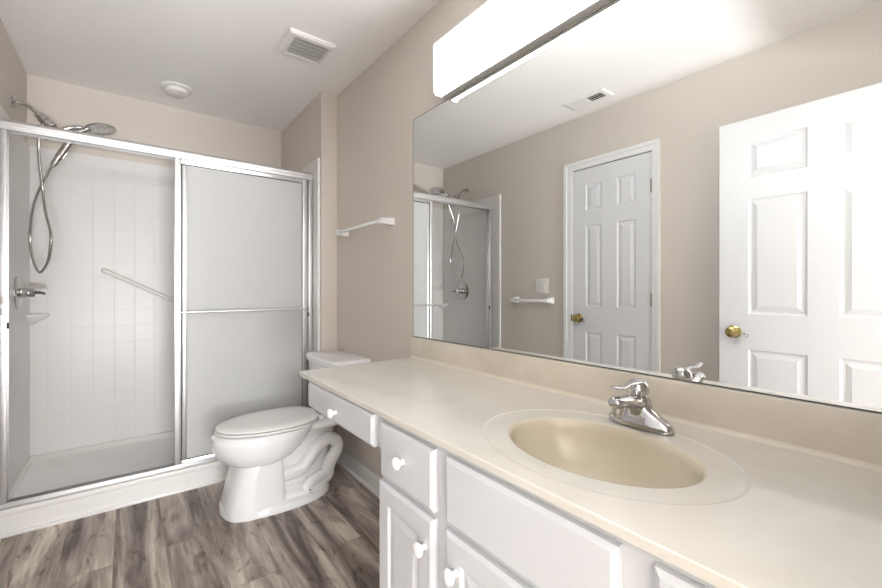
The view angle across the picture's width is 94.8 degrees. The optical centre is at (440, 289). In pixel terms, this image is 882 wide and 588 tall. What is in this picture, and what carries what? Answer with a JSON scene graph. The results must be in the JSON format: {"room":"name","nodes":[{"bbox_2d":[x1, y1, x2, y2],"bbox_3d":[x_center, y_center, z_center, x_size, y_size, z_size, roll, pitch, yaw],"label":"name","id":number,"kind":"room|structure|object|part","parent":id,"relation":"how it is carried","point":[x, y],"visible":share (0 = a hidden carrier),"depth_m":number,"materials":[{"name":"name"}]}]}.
{"room":"bathroom","nodes":[
{"label":"bathroom","id":0,"kind":"room"},
{"bbox_2d":[0,18,26,141],"bbox_3d":[-1.466,-0.080,1.023,0.100,2.440,3.730,0,0,-38],"label":"wall","id":1,"kind":"structure","parent":0,"point":[13,76],"depth_m":2.13,"materials":[{"name":"beige paint"}]},
{"bbox_2d":[11,95,84,130],"bbox_3d":[-2.157,-0.933,2.238,0.292,0.179,0.070,0,0,-43],"label":"pipe","id":2,"kind":"object","parent":1,"relation":"attached to","point":[43,119],"visible":0.81,"depth_m":2.20,"materials":[{"name":"silver metal"}]},
{"bbox_2d":[28,122,116,273],"bbox_3d":[-2.140,-0.528,2.361,0.397,0.888,0.329,0,0,29],"label":"shower","id":3,"kind":"object","parent":2,"relation":"hanging from","point":[97,128],"visible":0.9,"depth_m":2.27,"materials":[{"name":"silver metal"}]},
{"bbox_3d":[-2.103,-0.813,2.306,0.176,0.269,0.038,0,0,-38],"label":"handle","id":4,"kind":"part","parent":3,"relation":"part of","materials":[{"name":"silver metal"}]},
{"bbox_2d":[27,74,280,167],"bbox_3d":[-1.943,-0.080,2.946,1.490,2.440,0.100,0,0,-38],"label":"wall","id":5,"kind":"structure","parent":0,"point":[135,120],"depth_m":2.80,"materials":[{"name":"beige paint"}]},
{"bbox_2d":[0,463,379,587],"bbox_3d":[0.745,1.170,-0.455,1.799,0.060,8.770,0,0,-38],"label":"floor","id":6,"kind":"structure","parent":0,"point":[179,540],"depth_m":1.79,"materials":[{"name":"wood"}]},
{"bbox_2d":[0,431,228,538],"bbox_3d":[-1.673,1.075,2.596,1.488,0.130,0.783,0,0,-38],"label":"shower pan","id":7,"kind":"object","parent":6,"relation":"on","point":[63,468],"visible":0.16,"depth_m":2.27,"materials":[{"name":"white plastic"}]},
{"bbox_2d":[0,104,319,488],"bbox_3d":[-1.649,0.136,2.564,1.488,2.006,0.863,0,0,-38],"label":"shower surround","id":8,"kind":"object","parent":6,"relation":"on","point":[91,358],"visible":0.61,"depth_m":2.63,"materials":[{"name":"white tile"}]},
{"bbox_3d":[-2.239,0.071,2.119,0.011,1.875,0.826,0,0,-38],"label":"panel","id":9,"kind":"part","parent":8,"relation":"part of","materials":[{"name":"white plastic"}]},
{"bbox_2d":[14,277,45,308],"bbox_3d":[-2.243,0.020,2.223,0.107,0.176,0.176,0,0,-38],"label":"shower valve","id":10,"kind":"object","parent":8,"relation":"attached to","point":[20,292],"visible":1,"depth_m":2.19,"materials":[{"name":"silver metal"}]},
{"bbox_3d":[-2.252,0.020,2.216,0.060,0.052,0.052,0,0,-38],"label":"valve stem","id":11,"kind":"part","parent":10,"relation":"part of","materials":[{"name":"silver metal"}]},
{"bbox_3d":[-2.238,0.020,2.250,0.031,0.031,0.079,0,0,18],"label":"lever","id":12,"kind":"part","parent":10,"relation":"part of","materials":[{"name":"silver metal"}]},
{"bbox_2d":[26,314,49,324],"bbox_3d":[-2.423,0.183,2.442,0.090,0.063,0.090,0,0,-38],"label":"corner shelf","id":13,"kind":"object","parent":8,"relation":"attached to","point":[31,319],"depth_m":2.44,"materials":[{"name":"white plastic"}]},
{"bbox_3d":[-1.909,0.071,2.902,1.466,1.875,0.011,0,0,-38],"label":"panel","id":14,"kind":"part","parent":8,"relation":"part of","materials":[{"name":"white tile"}]},
{"bbox_2d":[101,268,173,302],"bbox_3d":[-1.973,0.026,2.809,0.587,0.333,0.056,0,0,-38],"label":"grab bar","id":15,"kind":"object","parent":8,"relation":"attached to","point":[105,271],"visible":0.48,"depth_m":2.72,"materials":[{"name":"white plastic"}]},
{"bbox_3d":[-1.068,0.071,3.021,0.011,1.875,0.826,0,0,-38],"label":"panel","id":16,"kind":"part","parent":8,"relation":"part of","materials":[{"name":"white plastic"}]},
{"bbox_3d":[-0.810,0.136,2.682,0.015,2.006,0.026,0,0,-38],"label":"edge trim","id":17,"kind":"part","parent":8,"relation":"part of","materials":[{"name":"white plastic"}]},
{"bbox_2d":[210,349,370,522],"bbox_3d":[-0.852,0.768,2.275,0.770,0.743,0.475,0,0,-38],"label":"toilet","id":18,"kind":"object","parent":6,"relation":"on","point":[279,460],"visible":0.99,"depth_m":2.11,"materials":[{"name":"white porcelain"},{"name":"white plastic"}]},
{"bbox_3d":[-0.943,0.731,2.208,0.513,0.016,0.368,0,0,-38],"label":"seat","id":19,"kind":"part","parent":18,"relation":"part of","materials":[{"name":"white plastic"}]},
{"bbox_3d":[-0.940,0.711,2.210,0.509,0.024,0.366,0,0,-38],"label":"seat lid","id":20,"kind":"part","parent":18,"relation":"part of","materials":[{"name":"white plastic"}]},
{"bbox_3d":[-0.637,0.588,2.441,0.218,0.301,0.455,0,0,-38],"label":"tank","id":21,"kind":"part","parent":18,"relation":"part of","materials":[{"name":"white ceramic"}]},
{"bbox_3d":[-0.641,0.417,2.438,0.237,0.040,0.475,0,0,-38],"label":"tank lid","id":22,"kind":"part","parent":18,"relation":"part of","materials":[{"name":"white ceramic"}]},
{"bbox_2d":[380,418,717,587],"bbox_3d":[0.359,0.745,0.870,0.592,0.790,1.059,0,0,-38],"label":"vanity cabinet","id":23,"kind":"object","parent":6,"relation":"on","point":[447,521],"visible":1,"depth_m":0.80,"materials":[{"name":"white paint"}]},
{"bbox_3d":[-0.108,0.435,1.014,0.029,0.033,0.033,0,0,-38],"label":"knob","id":24,"kind":"part","parent":23,"relation":"part of","materials":[{"name":"white ceramic"}]},
{"bbox_3d":[-0.091,0.771,1.030,0.018,0.487,0.253,0,0,-38],"label":"cabinet door","id":25,"kind":"part","parent":23,"relation":"part of","materials":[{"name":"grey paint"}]},
{"bbox_3d":[-0.088,0.440,1.026,0.018,0.144,0.243,0,0,-38],"label":"drawer","id":26,"kind":"part","parent":23,"relation":"part of","materials":[{"name":"grey paint"}]},
{"bbox_3d":[-0.049,0.600,0.938,0.029,0.033,0.033,0,0,-38],"label":"knob","id":27,"kind":"part","parent":23,"relation":"part of","materials":[{"name":"white ceramic"}]},
{"bbox_3d":[0.020,0.600,0.849,0.029,0.033,0.033,0,0,-38],"label":"knob","id":28,"kind":"part","parent":23,"relation":"part of","materials":[{"name":"white ceramic"}]},
{"bbox_3d":[0.135,0.771,0.737,0.018,0.487,0.396,0,0,-38],"label":"cabinet door","id":29,"kind":"part","parent":23,"relation":"part of","materials":[{"name":"grey paint"}]},
{"bbox_3d":[0.135,0.440,0.737,0.018,0.144,0.396,0,0,-38],"label":"false drawer","id":30,"kind":"part","parent":23,"relation":"part of","materials":[{"name":"grey paint"}]},
{"bbox_2d":[299,358,881,587],"bbox_3d":[0.170,0.401,1.135,0.567,0.140,1.709,0,0,-38],"label":"countertop","id":31,"kind":"structure","parent":23,"relation":"on","point":[727,511],"depth_m":0.73,"materials":[{"name":"stone"}]},
{"bbox_2d":[308,381,382,447],"bbox_3d":[-0.143,0.400,1.522,0.592,0.101,0.584,0,0,-38],"label":"drawer","id":32,"kind":"object","parent":31,"relation":"attached to","point":[364,424],"visible":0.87,"depth_m":1.28,"materials":[{"name":"grey paint"}]},
{"bbox_3d":[-0.364,0.412,1.347,0.029,0.033,0.033,0,0,-38],"label":"knob","id":33,"kind":"part","parent":32,"relation":"part of","materials":[{"name":"white ceramic"}]},
{"bbox_3d":[-0.125,0.400,1.536,0.545,0.100,0.584,0,0,-38],"label":"apron frame","id":34,"kind":"part","parent":32,"relation":"part of","materials":[{"name":"grey paint"}]},
{"bbox_2d":[508,417,707,488],"bbox_3d":[0.331,0.403,0.871,0.316,0.136,0.414,0,0,-38],"label":"basin","id":35,"kind":"object","parent":31,"relation":"in","point":[597,452],"depth_m":0.97,"materials":[{"name":"ceramic"}]},
{"bbox_2d":[608,378,674,434],"bbox_3d":[0.444,0.274,0.957,0.151,0.114,0.156,0,0,-38],"label":"faucet","id":36,"kind":"object","parent":31,"relation":"on","point":[635,409],"visible":1,"depth_m":0.95,"materials":[{"name":"silver metal"}]},
{"bbox_3d":[0.438,0.270,0.952,0.132,0.053,0.042,0,0,-38],"label":"spout","id":37,"kind":"part","parent":36,"relation":"part of","materials":[{"name":"silver metal"}]},
{"bbox_3d":[0.431,0.225,0.947,0.117,0.016,0.028,0,0,-38],"label":"lever","id":38,"kind":"part","parent":36,"relation":"part of","materials":[{"name":"silver metal"}]},
{"bbox_3d":[0.364,0.440,0.440,0.018,0.144,0.254,0,0,-38],"label":"drawer","id":39,"kind":"part","parent":23,"relation":"part of","materials":[{"name":"grey paint"}]},
{"bbox_2d":[0,0,439,131],"bbox_3d":[-0.793,-1.330,1.542,1.799,0.060,3.730,0,0,-38],"label":"ceiling","id":40,"kind":"structure","parent":0,"point":[226,52],"depth_m":2.16,"materials":[{"name":"white paint"}]},
{"bbox_2d":[159,81,192,97],"bbox_3d":[-1.711,-1.279,2.627,0.184,0.042,0.184,0,0,-38],"label":"ceiling light","id":41,"kind":"object","parent":40,"relation":"attached to","point":[175,89],"visible":1,"depth_m":2.59,"materials":[{"name":"white plastic"}]},
{"bbox_2d":[277,27,335,64],"bbox_3d":[-0.721,-1.290,2.174,0.238,0.019,0.225,0,0,-38],"label":"ceiling vent","id":42,"kind":"object","parent":40,"relation":"in","point":[296,43],"visible":1,"depth_m":2.15,"materials":[{"name":"white plastic"}]},
{"bbox_2d":[281,91,336,446],"bbox_3d":[-1.002,-0.080,3.117,0.209,2.440,0.978,0,0,-38],"label":"wall","id":43,"kind":"structure","parent":0,"point":[312,135],"depth_m":2.71,"materials":[{"name":"beige paint"}]},
{"bbox_2d":[0,118,312,508],"bbox_3d":[-1.464,0.109,2.324,1.464,1.802,0.056,0,0,-38],"label":"shower door frame","id":44,"kind":"object","parent":43,"relation":"attached to","point":[7,126],"visible":0.82,"depth_m":1.98,"materials":[{"name":"silver metal"}]},
{"bbox_3d":[-1.464,-0.764,2.325,1.464,0.056,0.054,0,0,-38],"label":"header rail","id":45,"kind":"part","parent":44,"relation":"part of","materials":[{"name":"silver metal"}]},
{"bbox_2d":[174,158,308,465],"bbox_3d":[-1.190,0.123,2.496,0.754,1.750,0.064,0,0,-38],"label":"sliding shower door","id":46,"kind":"structure","parent":44,"relation":"in","point":[240,235],"depth_m":2.47,"materials":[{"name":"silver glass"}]},
{"bbox_3d":[-1.204,0.985,2.514,0.686,0.026,0.018,0,0,-38],"label":"rail","id":47,"kind":"part","parent":46,"relation":"part of","materials":[{"name":"silver metal"}]},
{"bbox_3d":[-1.204,-0.732,2.514,0.686,0.040,0.018,0,0,-38],"label":"rail","id":48,"kind":"part","parent":46,"relation":"part of","materials":[{"name":"silver metal"}]},
{"bbox_2d":[337,0,612,477],"bbox_3d":[0.179,-0.080,1.672,0.100,2.440,2.752,0,0,-38],"label":"wall","id":49,"kind":"structure","parent":0,"point":[376,113],"depth_m":2.24,"materials":[{"name":"beige paint"}]},
{"bbox_2d":[336,450,380,497],"bbox_3d":[-0.226,1.101,2.093,0.030,0.106,1.592,0,0,-38],"label":"baseboard","id":50,"kind":"structure","parent":49,"relation":"attached to","point":[369,479],"depth_m":2.42,"materials":[{"name":"white paint"}]},
{"bbox_2d":[335,217,394,236],"bbox_3d":[-0.459,-0.357,2.357,0.074,0.042,0.607,0,0,-38],"label":"towel bar","id":51,"kind":"object","parent":49,"relation":"attached to","point":[385,221],"visible":1,"depth_m":2.23,"materials":[{"name":"white ceramic"}]},
{"bbox_3d":[-0.631,-0.357,2.581,0.074,0.042,0.042,0,0,-38],"label":"bar post","id":52,"kind":"part","parent":51,"relation":"part of","materials":[{"name":"white ceramic"}]},
{"bbox_3d":[-0.287,-0.357,2.133,0.074,0.042,0.042,0,0,-38],"label":"bar post","id":53,"kind":"part","parent":51,"relation":"part of","materials":[{"name":"white ceramic"}]},
{"bbox_2d":[433,0,610,99],"bbox_3d":[0.365,-0.950,1.287,0.073,0.229,1.215,0,0,-38],"label":"vanity light","id":54,"kind":"object","parent":49,"relation":"attached to","point":[497,32],"visible":1,"depth_m":1.47,"materials":[{"name":"white plastic"}]},
{"bbox_2d":[409,336,881,471],"bbox_3d":[0.377,0.281,1.305,0.033,0.100,1.727,0,0,-38],"label":"backsplash","id":55,"kind":"structure","parent":49,"relation":"attached to","point":[835,433],"depth_m":0.96,"materials":[{"name":"stone"}]},
{"bbox_2d":[413,0,881,413],"bbox_3d":[0.389,-0.301,1.312,0.005,1.063,1.723,0,0,-38],"label":"wall mirror","id":56,"kind":"object","parent":49,"relation":"attached to","point":[682,190],"visible":1,"depth_m":1.04,"materials":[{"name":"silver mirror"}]}
]}

